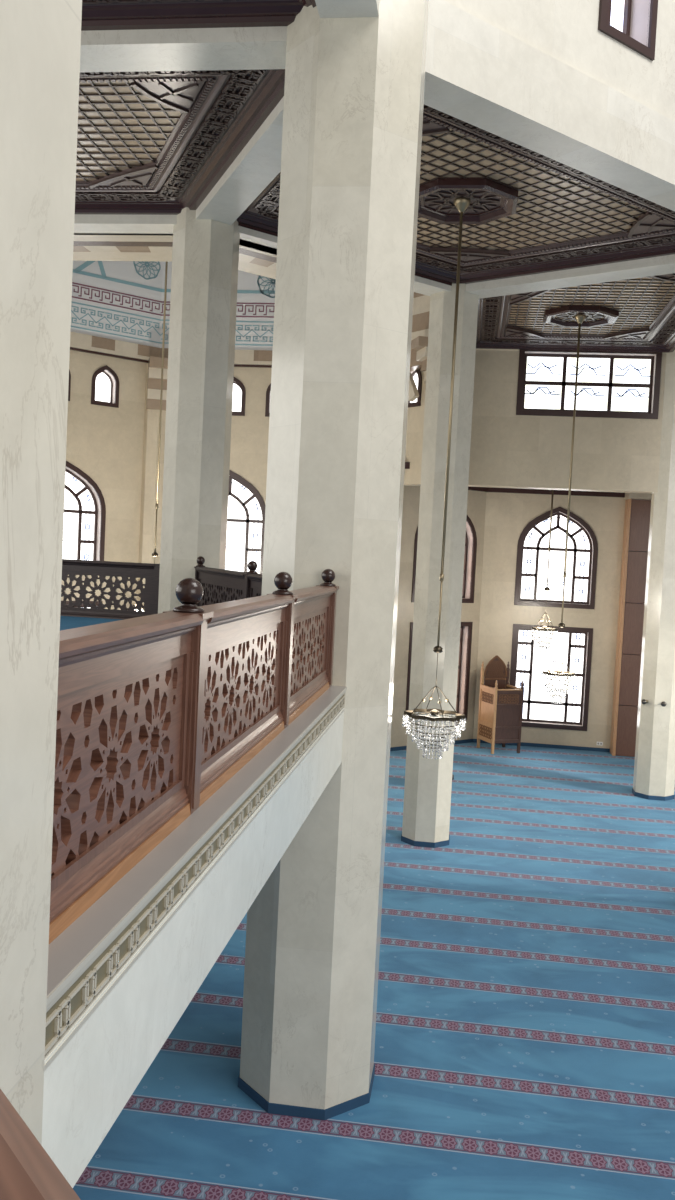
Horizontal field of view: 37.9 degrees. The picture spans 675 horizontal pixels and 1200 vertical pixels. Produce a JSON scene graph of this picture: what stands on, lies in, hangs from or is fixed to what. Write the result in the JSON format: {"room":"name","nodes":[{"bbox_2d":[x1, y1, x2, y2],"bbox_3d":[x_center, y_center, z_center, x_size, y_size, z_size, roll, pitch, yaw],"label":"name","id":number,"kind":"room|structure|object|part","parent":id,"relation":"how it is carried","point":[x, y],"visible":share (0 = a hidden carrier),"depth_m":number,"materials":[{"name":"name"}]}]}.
{"room":"mosque","nodes":[
{"label":"mosque","id":0,"kind":"room"},
{"bbox_2d":[61,350,146,610],"bbox_3d":[-6.259,-1.291,22.763,4.142,9.200,0.300,1,3,-37],"label":"wall","id":1,"kind":"structure","parent":0,"point":[105,443],"depth_m":23.17,"materials":[{"name":"paint"}]},
{"bbox_2d":[68,370,70,400],"bbox_3d":[-6.411,-5.013,22.248,0.680,0.940,0.230,1,3,-37],"label":"window","id":2,"kind":"structure","parent":1,"relation":"in","point":[69,386],"depth_m":22.36,"materials":[{"name":"brown wood"}]},
{"bbox_2d":[61,601,102,608],"bbox_3d":[-6.486,1.304,22.753,2.000,2.600,0.270,1,3,-37],"label":"window","id":3,"kind":"structure","parent":1,"relation":"in","point":[67,602],"depth_m":23.03,"materials":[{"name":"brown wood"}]},
{"bbox_2d":[62,461,105,574],"bbox_3d":[-6.330,-1.888,22.601,2.000,2.600,0.270,1,3,-37],"label":"window","id":4,"kind":"structure","parent":1,"relation":"in","point":[84,502],"depth_m":22.98,"materials":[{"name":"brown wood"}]},
{"bbox_3d":[-6.412,-1.892,22.709,1.780,2.368,0.001,1,3,-37],"label":"glass pane","id":5,"kind":"part","parent":4,"relation":"part of","materials":[{"name":"white"}]},
{"bbox_2d":[91,365,118,407],"bbox_3d":[-5.466,-5.001,22.971,0.680,0.940,0.230,1,3,-37],"label":"window","id":6,"kind":"structure","parent":1,"relation":"in","point":[105,382],"depth_m":23.04,"materials":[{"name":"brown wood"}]},
{"bbox_3d":[-5.536,-5.003,23.063,0.500,0.749,0.001,1,3,-37],"label":"glass pane","id":7,"kind":"part","parent":6,"relation":"part of","materials":[{"name":"white glass"}]},
{"bbox_2d":[146,356,167,410],"bbox_3d":[-4.252,-5.113,23.409,0.540,1.160,0.940,2,3,-15],"label":"bracket","id":8,"kind":"object","parent":1,"relation":"attached to","point":[154,363],"visible":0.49,"depth_m":23.20,"materials":[{"name":"beige stone"}]},
{"bbox_2d":[81,0,315,30],"bbox_3d":[-3.870,-4.907,5.186,6.735,0.220,6.810,3,3,8],"label":"ceiling","id":9,"kind":"structure","parent":0,"point":[96,14],"depth_m":8.13,"materials":[{"name":"brown wood"}]},
{"bbox_2d":[230,367,271,504],"bbox_3d":[-2.454,-1.153,23.780,4.142,9.200,0.300,3,3,8],"label":"wall","id":10,"kind":"structure","parent":0,"point":[249,432],"depth_m":23.45,"materials":[{"name":"paint"}]},
{"bbox_2d":[232,377,245,415],"bbox_3d":[-2.518,-4.885,23.570,0.680,0.940,0.230,3,3,8],"label":"window","id":11,"kind":"structure","parent":10,"relation":"in","point":[239,392],"depth_m":23.65,"materials":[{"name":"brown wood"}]},
{"bbox_3d":[-2.503,-4.884,23.684,0.500,0.749,0.001,3,3,8],"label":"glass pane","id":12,"kind":"part","parent":11,"relation":"part of","materials":[{"name":"white glass"}]},
{"bbox_2d":[225,470,265,573],"bbox_3d":[-2.656,-1.803,23.736,2.000,2.680,0.270,3,3,8],"label":"window","id":13,"kind":"structure","parent":10,"relation":"in","point":[246,506],"depth_m":23.80,"materials":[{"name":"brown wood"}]},
{"bbox_2d":[265,383,270,416],"bbox_3d":[-1.350,-4.821,23.416,0.680,0.940,0.230,3,3,8],"label":"window","id":14,"kind":"structure","parent":10,"relation":"in","point":[268,392],"depth_m":23.35,"materials":[{"name":"brown wood"}]},
{"bbox_2d":[73,742,674,1199],"bbox_3d":[3.243,4.401,11.106,30.000,0.120,30.500,3,3,8],"label":"floor","id":15,"kind":"structure","parent":0,"point":[525,1032],"depth_m":9.71,"materials":[{"name":"carpet"}]},
{"bbox_2d":[0,0,81,1144],"bbox_3d":[-0.918,-1.908,1.236,1.158,13.000,1.158,3,3,8],"label":"column","id":16,"kind":"structure","parent":15,"relation":"on","point":[40,40],"depth_m":1.37,"materials":[{"name":"stone"}]},
{"bbox_3d":[1.097,1.516,-1.474,0.467,0.622,6.400,1,3,-37],"label":"gallery edge","id":17,"kind":"structure","parent":16,"relation":"attached to","visible":0},
{"bbox_2d":[0,1089,80,1199],"bbox_3d":[0.620,0.667,-0.674,0.165,0.949,4.164,1,3,-37],"label":"railing","id":18,"kind":"object","parent":17,"relation":"on","point":[27,1172],"visible":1,"depth_m":0.42,"materials":[{"name":"brown wood"}]},
{"bbox_2d":[137,363,165,610],"bbox_3d":[-4.516,-1.158,23.859,0.628,9.000,0.628,3,3,8],"label":"pilaster","id":19,"kind":"object","parent":15,"relation":"on","point":[151,416],"visible":0.23,"depth_m":23.50,"materials":[{"name":"paint"}]},
{"bbox_2d":[158,207,239,613],"bbox_3d":[-1.950,-0.832,13.345,0.844,9.600,0.844,3,3,8],"label":"column","id":20,"kind":"structure","parent":15,"relation":"on","point":[205,253],"depth_m":12.92,"materials":[{"name":"paint"}]},
{"bbox_2d":[74,214,176,235],"bbox_3d":[-4.296,-5.428,13.471,5.180,0.670,0.470,3,3,8],"label":"beam","id":21,"kind":"structure","parent":20,"relation":"attached to","point":[83,223],"depth_m":13.12,"materials":[{"name":"paint"}]},
{"bbox_2d":[196,96,283,224],"bbox_3d":[-0.773,-5.125,10.724,0.470,0.670,5.196,2,3,-22],"label":"beam","id":22,"kind":"structure","parent":20,"relation":"on","point":[258,163],"depth_m":11.18,"materials":[{"name":"paint"}]},
{"bbox_2d":[238,226,450,295],"bbox_3d":[0.093,-5.264,14.530,4.596,0.670,0.470,1,3,-37],"label":"beam","id":23,"kind":"structure","parent":20,"relation":"on","point":[423,286],"depth_m":13.74,"materials":[{"name":"paint"}]},
{"bbox_2d":[70,223,451,367],"bbox_3d":[-2.916,-5.496,18.464,10.400,0.465,10.400,3,3,8],"label":"ring","id":24,"kind":"object","parent":23,"relation":"on","point":[102,247],"visible":0.17,"depth_m":15.02,"materials":[{"name":"beige stone"}]},
{"bbox_2d":[70,261,275,349],"bbox_3d":[-2.762,-8.649,18.322,9.892,5.855,9.878,3,3,8],"label":"wall band","id":25,"kind":"object","parent":24,"relation":"on","point":[116,300],"visible":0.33,"depth_m":23.18,"materials":[{"name":"paint"}]},
{"bbox_2d":[133,262,167,610],"bbox_3d":[-3.256,-5.372,18.519,0.821,12.161,0.816,3,3,8],"label":"chandelier","id":26,"kind":"object","parent":25,"relation":"hanging from","point":[154,554],"visible":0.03,"depth_m":18.58,"materials":[{"name":"gold metal"}]},
{"bbox_3d":[-3.221,-6.150,18.478,0.052,10.600,0.052,4,3,30],"label":"hanging rod","id":27,"kind":"part","parent":26,"relation":"part of","materials":[{"name":"gold metal"}]},
{"bbox_2d":[238,0,428,1119],"bbox_3d":[0.050,-2.204,8.446,1.158,13.000,1.158,3,3,8],"label":"column","id":28,"kind":"structure","parent":15,"relation":"on","point":[354,87],"depth_m":8.05,"materials":[{"name":"stone"}]},
{"bbox_2d":[60,616,121,799],"bbox_3d":[-4.111,0.687,7.598,7.750,0.405,11.900,3,3,8],"label":"gallery slab","id":29,"kind":"object","parent":28,"relation":"attached to","point":[66,622],"depth_m":12.73,"materials":[{"name":"carpet"}]},
{"bbox_2d":[42,686,346,1187],"bbox_3d":[-0.573,1.125,5.021,0.467,0.622,6.500,3,3,8],"label":"gallery edge","id":30,"kind":"structure","parent":29,"relation":"attached to","point":[121,977],"depth_m":3.27,"materials":[{"name":"paint"}]},
{"bbox_2d":[49,569,338,943],"bbox_3d":[-0.492,0.345,4.950,0.164,0.949,6.149,3,3,8],"label":"railing","id":31,"kind":"object","parent":30,"relation":"on","point":[156,713],"visible":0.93,"depth_m":3.63,"materials":[{"name":"brown wood"}]},
{"bbox_3d":[-0.760,0.522,2.996,0.044,0.555,1.806,3,3,8],"label":"fretwork panel","id":32,"kind":"part","parent":31,"relation":"part of","materials":[{"name":"brown wood"}]},
{"bbox_3d":[-0.774,0.817,3.010,0.104,0.073,1.906,3,3,8],"label":"rail","id":33,"kind":"part","parent":31,"relation":"part of","materials":[{"name":"brown wood"}]},
{"bbox_3d":[-0.744,0.205,2.981,0.068,0.080,1.906,3,3,8],"label":"frieze rail","id":34,"kind":"part","parent":31,"relation":"part of","materials":[{"name":"brown wood"}]},
{"bbox_3d":[-0.740,0.127,2.978,0.164,0.077,1.898,3,3,8],"label":"handrail","id":35,"kind":"part","parent":31,"relation":"part of","materials":[{"name":"brown wood"}]},
{"bbox_3d":[-0.624,0.463,4.001,0.136,0.790,0.124,3,3,8],"label":"newel post","id":36,"kind":"part","parent":31,"relation":"part of","materials":[{"name":"brown wood"}]},
{"bbox_3d":[-0.490,0.440,5.004,0.044,0.555,1.801,3,3,8],"label":"fretwork panel","id":37,"kind":"part","parent":31,"relation":"part of","materials":[{"name":"brown wood"}]},
{"bbox_3d":[-0.504,0.735,5.018,0.104,0.073,1.901,3,3,8],"label":"rail","id":38,"kind":"part","parent":31,"relation":"part of","materials":[{"name":"brown wood"}]},
{"bbox_3d":[-0.474,0.123,4.989,0.068,0.080,1.901,3,3,8],"label":"frieze rail","id":39,"kind":"part","parent":31,"relation":"part of","materials":[{"name":"brown wood"}]},
{"bbox_3d":[-0.471,0.045,4.985,0.164,0.077,1.893,3,3,8],"label":"handrail","id":40,"kind":"part","parent":31,"relation":"part of","materials":[{"name":"brown wood"}]},
{"bbox_3d":[-0.354,0.381,6.006,0.136,0.790,0.124,3,3,8],"label":"newel post","id":41,"kind":"part","parent":31,"relation":"part of","materials":[{"name":"brown wood"}]},
{"bbox_3d":[-0.227,0.359,6.963,0.044,0.555,1.706,3,3,8],"label":"fretwork panel","id":42,"kind":"part","parent":31,"relation":"part of","materials":[{"name":"brown wood"}]},
{"bbox_3d":[-0.241,0.654,6.976,0.104,0.073,1.806,3,3,8],"label":"rail","id":43,"kind":"part","parent":31,"relation":"part of","materials":[{"name":"brown wood"}]},
{"bbox_3d":[-0.211,0.042,6.947,0.068,0.080,1.806,3,3,8],"label":"frieze rail","id":44,"kind":"part","parent":31,"relation":"part of","materials":[{"name":"brown wood"}]},
{"bbox_3d":[-0.208,-0.036,6.944,0.164,0.077,1.798,3,3,8],"label":"handrail","id":45,"kind":"part","parent":31,"relation":"part of","materials":[{"name":"brown wood"}]},
{"bbox_3d":[-0.098,0.302,7.917,0.136,0.790,0.124,3,3,8],"label":"newel post","id":46,"kind":"part","parent":31,"relation":"part of","materials":[{"name":"brown wood"}]},
{"bbox_3d":[-4.727,0.505,13.759,4.900,0.622,0.467,3,3,8],"label":"gallery edge","id":47,"kind":"structure","parent":29,"relation":"attached to","visible":0},
{"bbox_2d":[60,559,159,619],"bbox_3d":[-4.482,-0.200,13.711,4.284,0.812,0.164,3,3,8],"label":"railing","id":48,"kind":"object","parent":47,"relation":"on","point":[149,595],"visible":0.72,"depth_m":13.50,"materials":[{"name":"brown wood"}]},
{"bbox_3d":[-3.459,0.182,13.589,1.896,0.073,0.104,3,3,8],"label":"rail","id":49,"kind":"part","parent":48,"relation":"part of","materials":[{"name":"brown wood"}]},
{"bbox_3d":[-3.444,-0.114,13.575,1.796,0.555,0.044,3,3,8],"label":"fretwork panel","id":50,"kind":"part","parent":48,"relation":"part of","materials":[{"name":"brown wood"}]},
{"bbox_3d":[-3.425,-0.509,13.556,1.888,0.077,0.164,3,3,8],"label":"handrail","id":51,"kind":"part","parent":48,"relation":"part of","materials":[{"name":"brown wood"}]},
{"bbox_3d":[-3.429,-0.430,13.560,1.896,0.080,0.068,3,3,8],"label":"frieze rail","id":52,"kind":"part","parent":48,"relation":"part of","materials":[{"name":"brown wood"}]},
{"bbox_3d":[-2.444,-0.076,13.443,0.124,0.790,0.136,3,3,8],"label":"newel post","id":53,"kind":"part","parent":48,"relation":"part of","materials":[{"name":"brown wood"}]},
{"bbox_3d":[-1.070,0.813,11.058,0.467,0.622,4.396,2,3,-22],"label":"gallery edge","id":54,"kind":"structure","parent":29,"relation":"attached to","visible":0},
{"bbox_2d":[194,556,261,606],"bbox_3d":[-1.057,0.027,11.048,0.165,0.949,4.330,2,3,-22],"label":"railing","id":55,"kind":"object","parent":54,"relation":"on","point":[219,585],"visible":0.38,"depth_m":11.64,"materials":[{"name":"brown wood"}]},
{"bbox_3d":[-1.830,-0.024,12.984,0.136,0.790,0.124,2,3,-22],"label":"newel post","id":56,"kind":"part","parent":55,"relation":"part of","materials":[{"name":"brown wood"}]},
{"bbox_3d":[-1.374,-0.328,11.867,0.164,0.077,2.238,2,3,-22],"label":"handrail","id":57,"kind":"part","parent":55,"relation":"part of","materials":[{"name":"brown wood"}]},
{"bbox_3d":[-1.393,0.067,11.886,0.044,0.555,2.146,2,3,-22],"label":"fretwork panel","id":58,"kind":"part","parent":55,"relation":"part of","materials":[{"name":"brown wood"}]},
{"bbox_3d":[-1.378,-0.249,11.870,0.068,0.080,2.246,2,3,-22],"label":"frieze rail","id":59,"kind":"part","parent":55,"relation":"part of","materials":[{"name":"brown wood"}]},
{"bbox_3d":[-0.955,0.124,10.786,0.136,0.790,0.124,2,3,-22],"label":"newel post","id":60,"kind":"part","parent":55,"relation":"part of","materials":[{"name":"brown wood"}]},
{"bbox_3d":[-0.606,-0.198,9.935,0.164,0.077,1.664,2,3,-22],"label":"handrail","id":61,"kind":"part","parent":55,"relation":"part of","materials":[{"name":"brown wood"}]},
{"bbox_3d":[-0.609,-0.120,9.939,0.068,0.080,1.672,2,3,-22],"label":"frieze rail","id":62,"kind":"part","parent":55,"relation":"part of","materials":[{"name":"brown wood"}]},
{"bbox_3d":[-0.625,0.197,9.954,0.044,0.555,1.572,2,3,-22],"label":"fretwork panel","id":63,"kind":"part","parent":55,"relation":"part of","materials":[{"name":"brown wood"}]},
{"bbox_2d":[80,26,286,71],"bbox_3d":[-3.381,-5.160,8.785,7.205,0.670,0.470,3,3,8],"label":"beam","id":64,"kind":"structure","parent":28,"relation":"attached to","point":[231,48],"depth_m":8.40,"materials":[{"name":"paint"}]},
{"bbox_3d":[-0.266,4.238,8.753,1.158,0.085,1.158,3,3,8],"label":"skirting","id":65,"kind":"part","parent":28,"relation":"part of","materials":[{"name":"carpet"}]},
{"bbox_2d":[315,0,379,17],"bbox_3d":[-0.299,-4.815,4.710,0.470,0.670,7.280,3,3,8],"label":"beam","id":66,"kind":"structure","parent":28,"relation":"attached to","point":[326,8],"depth_m":7.64,"materials":[{"name":"paint"}]},
{"bbox_2d":[424,0,674,210],"bbox_3d":[3.088,-4.930,10.612,7.403,0.670,0.470,1,3,-37],"label":"beam","id":67,"kind":"structure","parent":28,"relation":"attached to","point":[478,74],"depth_m":9.59,"materials":[{"name":"paint"}]},
{"bbox_2d":[445,0,674,120],"bbox_3d":[3.226,-6.960,10.544,6.500,3.400,0.360,1,3,-37],"label":"wall","id":68,"kind":"structure","parent":67,"relation":"on","point":[567,31],"depth_m":9.91,"materials":[{"name":"paint"}]},
{"bbox_2d":[598,0,657,60],"bbox_3d":[2.976,-6.826,10.309,0.920,2.070,0.330,1,3,-37],"label":"window","id":69,"kind":"structure","parent":68,"relation":"in","point":[633,23],"depth_m":10.48,"materials":[{"name":"brown wood"}]},
{"bbox_3d":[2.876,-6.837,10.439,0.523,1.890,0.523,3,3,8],"label":"glass pane","id":70,"kind":"part","parent":69,"relation":"part of","materials":[{"name":"white glass"}]},
{"bbox_2d":[401,284,478,847],"bbox_3d":[1.699,-0.786,16.139,0.794,9.600,0.794,3,3,8],"label":"column","id":71,"kind":"structure","parent":15,"relation":"on","point":[428,782],"depth_m":15.83,"materials":[{"name":"stone"}]},
{"bbox_3d":[1.467,3.960,16.365,0.794,0.085,0.794,3,3,8],"label":"skirting","id":72,"kind":"part","parent":71,"relation":"part of","materials":[{"name":"carpet"}]},
{"bbox_2d":[465,254,674,298],"bbox_3d":[3.990,-5.065,14.370,5.196,0.670,0.470,5,3,37],"label":"beam","id":73,"kind":"structure","parent":71,"relation":"on","point":[661,265],"depth_m":14.57,"materials":[{"name":"paint"}]},
{"bbox_2d":[477,655,523,753],"bbox_3d":[4.055,2.575,24.393,0.788,2.338,0.813,2,3,-19],"label":"pulpit","id":74,"kind":"object","parent":15,"relation":"on","point":[500,704],"visible":1,"depth_m":24.14,"materials":[{"name":"brown wood"}]},
{"bbox_3d":[3.584,2.710,24.633,0.060,2.000,0.060,2,3,-19],"label":"leg","id":75,"kind":"part","parent":74,"relation":"part of","materials":[{"name":"brown wood"}]},
{"bbox_3d":[3.666,3.446,24.316,0.052,0.090,0.690,2,3,-19],"label":"rail","id":76,"kind":"part","parent":74,"relation":"part of","materials":[{"name":"brown wood"}]},
{"bbox_3d":[3.685,3.062,24.298,0.052,0.100,0.690,2,3,-19],"label":"rail","id":77,"kind":"part","parent":74,"relation":"part of","materials":[{"name":"brown wood"}]},
{"bbox_3d":[3.701,2.803,24.287,0.025,1.260,0.680,2,3,-19],"label":"panel","id":78,"kind":"part","parent":74,"relation":"part of","materials":[{"name":"brown wood"}]},
{"bbox_3d":[3.728,2.184,24.256,0.052,0.100,0.690,2,3,-19],"label":"rail","id":79,"kind":"part","parent":74,"relation":"part of","materials":[{"name":"brown wood"}]},
{"bbox_3d":[3.820,2.945,23.945,0.060,1.620,0.060,2,3,-19],"label":"leg","id":80,"kind":"part","parent":74,"relation":"part of","materials":[{"name":"brown wood"}]},
{"bbox_3d":[4.263,2.732,24.872,0.060,2.000,0.060,2,3,-19],"label":"leg","id":81,"kind":"part","parent":74,"relation":"part of","materials":[{"name":"brown wood"}]},
{"bbox_3d":[4.137,3.465,24.082,0.670,0.080,0.054,2,3,-19],"label":"rail","id":82,"kind":"part","parent":74,"relation":"part of","materials":[{"name":"brown wood"}]},
{"bbox_3d":[4.153,3.136,24.067,0.670,0.060,0.054,2,3,-19],"label":"rail","id":83,"kind":"part","parent":74,"relation":"part of","materials":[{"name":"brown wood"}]},
{"bbox_3d":[4.164,2.866,24.058,0.660,1.200,0.025,2,3,-19],"label":"panel","id":84,"kind":"part","parent":74,"relation":"part of","materials":[{"name":"brown wood"}]},
{"bbox_3d":[4.180,2.577,24.040,0.670,0.060,0.054,2,3,-19],"label":"rail","id":85,"kind":"part","parent":74,"relation":"part of","materials":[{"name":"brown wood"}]},
{"bbox_3d":[4.196,2.248,24.024,0.670,0.080,0.054,2,3,-19],"label":"rail","id":86,"kind":"part","parent":74,"relation":"part of","materials":[{"name":"brown wood"}]},
{"bbox_3d":[4.498,2.967,24.185,0.060,1.620,0.060,2,3,-19],"label":"leg","id":87,"kind":"part","parent":74,"relation":"part of","materials":[{"name":"brown wood"}]},
{"bbox_2d":[610,493,651,756],"bbox_3d":[7.653,0.644,24.264,1.380,6.555,0.840,3,3,8],"label":"pier","id":88,"kind":"object","parent":15,"relation":"on","point":[637,505],"visible":0.52,"depth_m":24.31,"materials":[{"name":"brown wood"}]},
{"bbox_3d":[7.068,0.690,24.537,0.075,6.380,0.460,3,3,8],"label":"edge post","id":89,"kind":"part","parent":88,"relation":"part of","materials":[{"name":"brown wood"}]},
{"bbox_3d":[7.590,3.270,24.582,1.220,1.260,0.440,3,3,8],"label":"wood panel","id":90,"kind":"part","parent":88,"relation":"part of","materials":[{"name":"brown wood"}]},
{"bbox_3d":[7.653,1.998,24.522,1.220,1.260,0.440,3,3,8],"label":"wood panel","id":91,"kind":"part","parent":88,"relation":"part of","materials":[{"name":"brown wood"}]},
{"bbox_3d":[7.715,0.726,24.461,1.220,1.260,0.440,3,3,8],"label":"wood panel","id":92,"kind":"part","parent":88,"relation":"part of","materials":[{"name":"brown wood"}]},
{"bbox_3d":[7.777,-0.546,24.401,1.220,1.260,0.440,3,3,8],"label":"wood panel","id":93,"kind":"part","parent":88,"relation":"part of","materials":[{"name":"brown wood"}]},
{"bbox_3d":[7.840,-1.819,24.340,1.220,1.260,0.440,3,3,8],"label":"wood panel","id":94,"kind":"part","parent":88,"relation":"part of","materials":[{"name":"brown wood"}]},
{"bbox_2d":[632,350,674,800],"bbox_3d":[6.784,-0.729,20.164,0.796,9.600,0.796,3,3,8],"label":"column","id":95,"kind":"structure","parent":15,"relation":"on","point":[654,764],"depth_m":19.93,"materials":[{"name":"stone"}]},
{"bbox_3d":[6.551,4.017,20.390,0.796,0.085,0.796,3,3,8],"label":"skirting","id":96,"kind":"part","parent":95,"relation":"part of","materials":[{"name":"carpet"}]},
{"bbox_2d":[75,69,674,352],"bbox_3d":[0.634,-5.098,13.819,16.927,0.220,7.731,1,3,-37],"label":"ceiling","id":97,"kind":"structure","parent":0,"point":[529,212],"depth_m":12.36,"materials":[{"name":"brown wood"}]},
{"bbox_3d":[-3.355,-5.197,11.067,5.106,0.090,2.980,3,3,8],"label":"moulding","id":98,"kind":"part","parent":97,"relation":"part of","materials":[{"name":"brown wood"}]},
{"bbox_2d":[433,197,470,663],"label":"chain","id":99,"kind":"object","parent":97,"relation":"hanging from","point":[461,204],"depth_m":12.43,"materials":[{"name":"gold metal"}]},
{"bbox_2d":[402,671,465,759],"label":"chandelier","id":100,"kind":"object","parent":99,"relation":"hanging from","point":[434,712],"depth_m":12.55,"materials":[{"name":"gold metal"}]},
{"bbox_3d":[1.110,1.273,12.588,0.290,0.358,0.128,3,3,8],"label":"suspension arm","id":101,"kind":"part","parent":100,"relation":"part of","materials":[{"name":"brown metal"}]},
{"bbox_3d":[1.247,1.476,12.637,0.732,0.045,0.732,2,3,-15],"label":"star crown","id":102,"kind":"part","parent":100,"relation":"part of","materials":[{"name":"brown metal"}]},
{"bbox_3d":[1.427,-2.193,12.462,0.052,5.670,0.052,4,3,30],"label":"hanging rod","id":103,"kind":"part","parent":99,"relation":"part of","materials":[{"name":"gold metal"}]},
{"bbox_3d":[1.600,-4.925,12.555,6.783,0.090,4.533,1,3,-37],"label":"cornice","id":104,"kind":"part","parent":97,"relation":"part of","materials":[{"name":"brown wood"}]},
{"bbox_2d":[541,315,585,703],"bbox_3d":[4.211,-1.619,17.899,0.611,7.061,0.612,1,3,-37],"label":"chandelier","id":105,"kind":"object","parent":97,"relation":"hanging from","point":[579,318],"visible":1,"depth_m":17.89,"materials":[{"name":"clear glass"}]},
{"bbox_3d":[4.065,1.347,18.040,0.547,0.045,0.547,2,3,-15],"label":"star crown","id":106,"kind":"part","parent":105,"relation":"part of","materials":[{"name":"brown metal"}]},
{"bbox_3d":[4.245,-2.337,17.864,0.052,5.620,0.052,2,3,-15],"label":"hanging rod","id":107,"kind":"part","parent":105,"relation":"part of","materials":[{"name":"gold metal"}]},
{"bbox_3d":[4.303,-4.994,16.769,4.059,0.090,6.568,3,3,8],"label":"cornice","id":108,"kind":"part","parent":97,"relation":"part of","materials":[{"name":"brown wood"}]},
{"bbox_3d":[4.332,-5.101,16.954,2.976,0.090,5.104,3,3,8],"label":"moulding","id":109,"kind":"part","parent":97,"relation":"part of","materials":[{"name":"brown wood"}]},
{"bbox_2d":[405,462,409,468],"bbox_3d":[6.216,-2.708,22.608,13.100,0.140,4.750,3,3,8],"label":"ceiling","id":110,"kind":"structure","parent":0,"point":[407,464],"depth_m":20.84,"materials":[{"name":"brown wood"}]},
{"bbox_2d":[531,612,557,652],"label":"chandelier","id":111,"kind":"object","parent":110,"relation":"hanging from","point":[543,637],"depth_m":22.64,"materials":[{"name":"clear glass"}]},
{"bbox_3d":[4.790,0.668,22.711,0.547,0.045,0.547,2,3,-15],"label":"star crown","id":112,"kind":"part","parent":111,"relation":"part of","materials":[{"name":"brown metal"}]},
{"bbox_2d":[544,490,553,600],"label":"chain","id":113,"kind":"object","parent":110,"relation":"hanging from","point":[547,588],"depth_m":22.60,"materials":[{"name":"gold metal"}]},
{"bbox_3d":[4.895,-1.474,22.609,0.052,2.450,0.052,4,3,30],"label":"hanging rod","id":114,"kind":"part","parent":113,"relation":"part of","materials":[{"name":"gold metal"}]},
{"bbox_2d":[404,370,425,485],"bbox_3d":[1.103,-4.000,21.663,0.300,2.970,4.142,1,3,-37],"label":"wall","id":115,"kind":"structure","parent":0,"point":[415,417],"depth_m":20.71,"materials":[{"name":"paint"}]},
{"bbox_2d":[408,370,421,407],"bbox_3d":[1.627,-4.554,20.881,0.230,0.940,0.680,1,3,-37],"label":"window","id":116,"kind":"structure","parent":115,"relation":"in","point":[417,376],"depth_m":20.63,"materials":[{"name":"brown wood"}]},
{"bbox_3d":[1.718,-4.547,20.951,0.001,0.749,0.500,1,3,-37],"label":"glass pane","id":117,"kind":"part","parent":116,"relation":"part of","materials":[{"name":"white glass"}]},
{"bbox_2d":[408,292,429,401],"bbox_3d":[1.664,-5.551,20.363,0.420,2.897,1.569,1,3,-37],"label":"striped squinch","id":118,"kind":"structure","parent":115,"relation":"attached to","point":[421,303],"depth_m":20.17,"materials":[{"name":"beige stone"}]},
{"bbox_2d":[411,336,427,388],"bbox_3d":[1.972,-4.736,19.806,0.940,0.960,0.540,2,3,-15],"label":"bracket","id":119,"kind":"object","parent":115,"relation":"attached to","point":[419,344],"visible":0.2,"depth_m":19.66,"materials":[{"name":"beige stone"}]},
{"bbox_2d":[390,486,486,746],"bbox_3d":[1.857,0.299,24.035,4.300,6.700,0.300,1,3,-37],"label":"wall","id":120,"kind":"structure","parent":0,"point":[476,502],"depth_m":23.77,"materials":[{"name":"paint"}]},
{"bbox_2d":[406,622,472,724],"bbox_3d":[2.471,1.796,24.574,2.100,2.520,0.270,1,3,-37],"label":"window","id":121,"kind":"structure","parent":120,"relation":"in","point":[466,627],"depth_m":25.09,"materials":[{"name":"brown wood"}]},
{"bbox_2d":[411,515,476,602],"bbox_3d":[2.618,-1.212,24.431,2.100,2.550,0.270,1,3,-37],"label":"window","id":122,"kind":"structure","parent":120,"relation":"in","point":[471,538],"depth_m":24.95,"materials":[{"name":"brown wood"}]},
{"bbox_2d":[473,492,637,748],"bbox_3d":[8.234,0.576,24.769,9.310,6.700,0.300,3,3,8],"label":"wall","id":123,"kind":"structure","parent":0,"point":[507,515],"depth_m":24.97,"materials":[{"name":"paint"}]},
{"bbox_2d":[390,739,609,751],"bbox_3d":[6.296,3.803,24.579,12.585,0.090,2.214,3,3,-6],"label":"baseboard","id":124,"kind":"structure","parent":123,"relation":"attached to","point":[465,740],"depth_m":25.06,"materials":[{"name":"carpet"}]},
{"bbox_2d":[468,487,624,497],"bbox_3d":[6.618,-2.634,24.215,12.584,0.120,2.316,3,3,-6],"label":"crown molding","id":125,"kind":"structure","parent":123,"relation":"attached to","point":[482,489],"depth_m":24.71,"materials":[{"name":"brown wood"}]},
{"bbox_2d":[510,624,592,730],"bbox_3d":[5.430,1.964,25.157,2.000,2.620,0.270,3,3,8],"label":"window","id":126,"kind":"structure","parent":123,"relation":"in","point":[528,665],"depth_m":25.24,"materials":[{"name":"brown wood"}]},
{"bbox_2d":[514,507,597,608],"bbox_3d":[5.575,-1.095,25.012,2.000,2.550,0.270,3,3,8],"label":"window","id":127,"kind":"structure","parent":123,"relation":"in","point":[533,542],"depth_m":25.11,"materials":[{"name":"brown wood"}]},
{"bbox_2d":[468,349,665,493],"bbox_3d":[9.543,-3.704,19.692,14.660,3.350,0.460,3,3,8],"label":"wall","id":128,"kind":"structure","parent":0,"point":[508,449],"depth_m":20.19,"materials":[{"name":"paint"}]},
{"bbox_2d":[516,350,661,418],"bbox_3d":[5.125,-4.442,20.128,2.830,1.410,0.270,3,3,8],"label":"window","id":129,"kind":"structure","parent":128,"relation":"in","point":[610,384],"depth_m":20.20,"materials":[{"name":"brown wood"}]},
{"bbox_3d":[5.143,-4.447,20.262,2.610,1.190,0.001,3,3,8],"label":"glass pane","id":130,"kind":"part","parent":129,"relation":"part of","materials":[{"name":"white glass"}]}
]}

